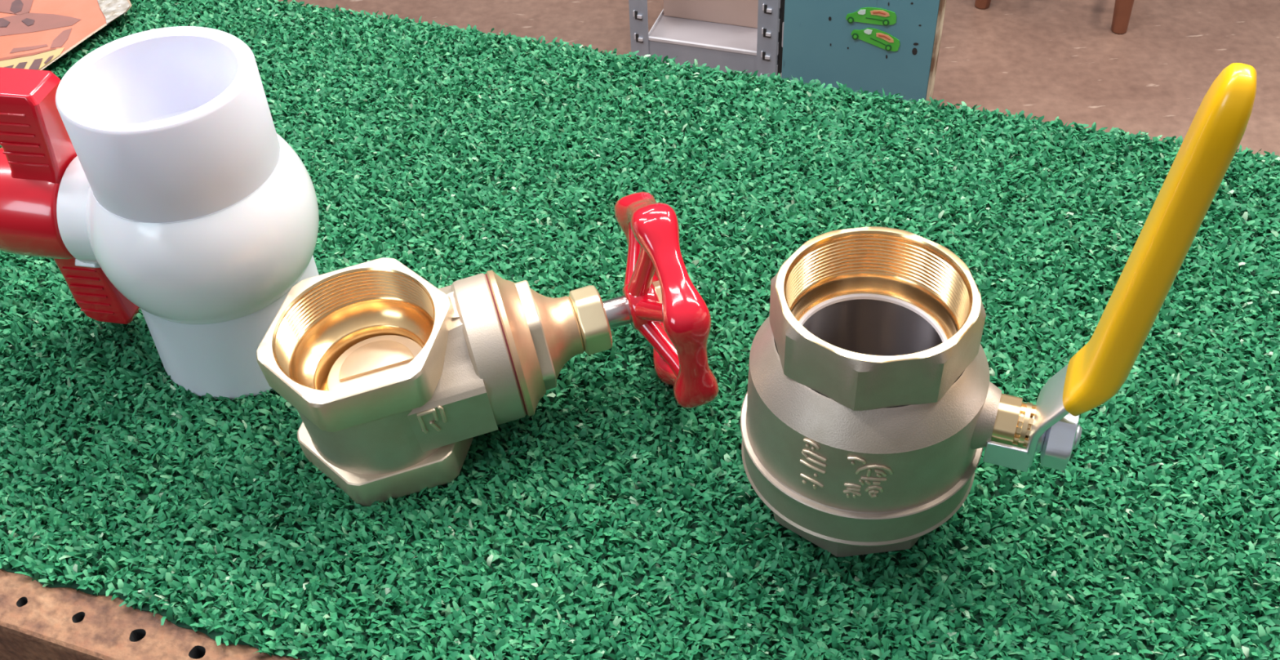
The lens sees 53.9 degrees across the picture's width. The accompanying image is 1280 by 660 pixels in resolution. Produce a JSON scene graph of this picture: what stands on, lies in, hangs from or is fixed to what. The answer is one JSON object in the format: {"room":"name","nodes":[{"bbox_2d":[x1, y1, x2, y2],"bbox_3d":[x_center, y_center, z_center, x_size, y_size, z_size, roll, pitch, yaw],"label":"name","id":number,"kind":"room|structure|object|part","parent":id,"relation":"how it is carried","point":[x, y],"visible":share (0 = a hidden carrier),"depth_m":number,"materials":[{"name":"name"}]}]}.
{"room":"workshop","nodes":[
{"label":"workshop","id":0,"kind":"room"},
{"bbox_2d":[266,0,1279,155],"bbox_3d":[0.706,-0.854,2.545,7.500,0.050,7.200,-3,44,0],"label":"floor","id":1,"kind":"structure","parent":0,"point":[1064,60],"depth_m":2.12,"materials":[{"name":"concrete"}]},
{"bbox_2d":[0,568,302,659],"bbox_3d":[0.050,0.279,0.830,1.490,0.745,0.447,12,46,15],"label":"table","id":2,"kind":"object","parent":1,"relation":"on","point":[37,621],"visible":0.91,"depth_m":0.48,"materials":[{"name":"brown wood"}]},
{"bbox_2d":[0,0,1279,659],"bbox_3d":[0.038,0.000,0.578,1.480,0.006,0.434,12,46,15],"label":"artificial turf","id":3,"kind":"object","parent":2,"relation":"on","point":[616,518],"visible":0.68,"depth_m":0.54,"materials":[{"name":"green plastic"}]},
{"bbox_2d":[0,0,132,70],"bbox_3d":[-0.382,-0.203,0.801,0.112,0.002,0.194,-15,45,-12],"label":"packet","id":4,"kind":"object","parent":3,"relation":"on","point":[34,34],"visible":0.84,"depth_m":0.79,"materials":[{"name":"orange paper"}]},
{"bbox_2d":[0,26,319,399],"bbox_3d":[-0.213,-0.046,0.539,0.150,0.143,0.094,-3,44,0],"label":"valve","id":5,"kind":"object","parent":3,"relation":"on","point":[157,177],"visible":0.98,"depth_m":0.51,"materials":[{"name":"white plastic"}]},
{"bbox_3d":[-0.261,-0.056,0.550,0.053,0.124,0.048,6,45,9],"label":"handle","id":6,"kind":"part","parent":5,"relation":"part of","materials":[{"name":"red plastic"}]},
{"bbox_2d":[256,191,719,506],"bbox_3d":[-0.061,0.006,0.512,0.178,0.096,0.086,-15,45,-12],"label":"valve","id":7,"kind":"object","parent":3,"relation":"on","point":[391,376],"visible":1,"depth_m":0.50,"materials":[{"name":"gold metal"}]},
{"bbox_3d":[-0.009,-0.008,0.526,0.048,0.012,0.012,-16,48,-7],"label":"stem","id":8,"kind":"part","parent":7,"relation":"part of","materials":[{"name":"metal"}]},
{"bbox_2d":[740,62,1257,556],"bbox_3d":[0.103,-0.015,0.436,0.137,0.212,0.095,-3,44,0],"label":"valve","id":9,"kind":"object","parent":3,"relation":"on","point":[870,408],"visible":1,"depth_m":0.44,"materials":[{"name":"gold metal"}]},
{"bbox_3d":[0.141,0.028,0.446,0.028,0.044,0.025,13,46,16],"label":"lever","id":10,"kind":"part","parent":9,"relation":"part of","materials":[{"name":"metal"}]},
{"bbox_2d":[1035,430,1046,452],"bbox_3d":[0.144,0.036,0.452,0.002,0.017,0.017,13,46,16],"label":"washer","id":11,"kind":"object","parent":9,"relation":"in","point":[1041,435],"depth_m":0.44,"materials":[{"name":"metal"}]},
{"bbox_3d":[0.141,0.035,0.453,0.033,0.009,0.009,13,46,16],"label":"stem","id":12,"kind":"part","parent":9,"relation":"part of","materials":[{"name":"metal"}]},
{"bbox_2d":[628,0,785,77],"bbox_3d":[0.136,-0.739,1.771,0.243,0.900,0.310,11,46,15],"label":"shelving unit","id":13,"kind":"object","parent":1,"relation":"on","point":[738,48],"visible":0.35,"depth_m":1.89,"materials":[{"name":"grey paint"}]},
{"bbox_3d":[-0.009,-0.667,1.704,0.029,0.900,0.033,11,46,15],"label":"post","id":14,"kind":"part","parent":13,"relation":"part of","materials":[{"name":"grey metal"}]},
{"bbox_3d":[0.141,-0.510,1.994,0.179,0.041,0.301,11,46,15],"label":"shelf panel","id":15,"kind":"part","parent":13,"relation":"part of","materials":[{"name":"grey paint"}]},
{"bbox_2d":[662,0,758,28],"bbox_3d":[0.144,-0.636,1.913,0.167,0.263,0.210,11,46,15],"label":"cardboard box","id":16,"kind":"object","parent":13,"relation":"on","point":[744,13],"visible":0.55,"depth_m":1.92,"materials":[{"name":"white cardboard"}]},
{"bbox_3d":[0.179,-0.629,1.655,0.029,0.900,0.033,11,46,15],"label":"post","id":17,"kind":"part","parent":13,"relation":"part of","materials":[{"name":"grey metal"}]},
{"bbox_2d":[781,0,946,104],"bbox_3d":[0.275,-0.413,1.534,0.199,0.748,0.048,13,46,16],"label":"board","id":18,"kind":"object","parent":1,"relation":"on","point":[892,46],"visible":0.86,"depth_m":1.56,"materials":[{"name":"teal paint"}]},
{"bbox_2d":[974,0,1133,34],"bbox_3d":[0.749,-0.787,2.093,0.282,0.478,0.282,16,47,19],"label":"wooden stool","id":19,"kind":"object","parent":1,"relation":"on","point":[1122,10],"visible":1,"depth_m":2.12,"materials":[{"name":"brown wood"}]},
{"bbox_3d":[0.610,-0.738,2.069,0.059,0.450,0.034,-11,44,-8],"label":"leg","id":20,"kind":"part","parent":19,"relation":"part of","materials":[{"name":"brown wood"}]},
{"bbox_3d":[0.801,-0.682,2.001,0.034,0.450,0.059,-11,44,-8],"label":"leg","id":21,"kind":"part","parent":19,"relation":"part of","materials":[{"name":"brown wood"}]}
]}

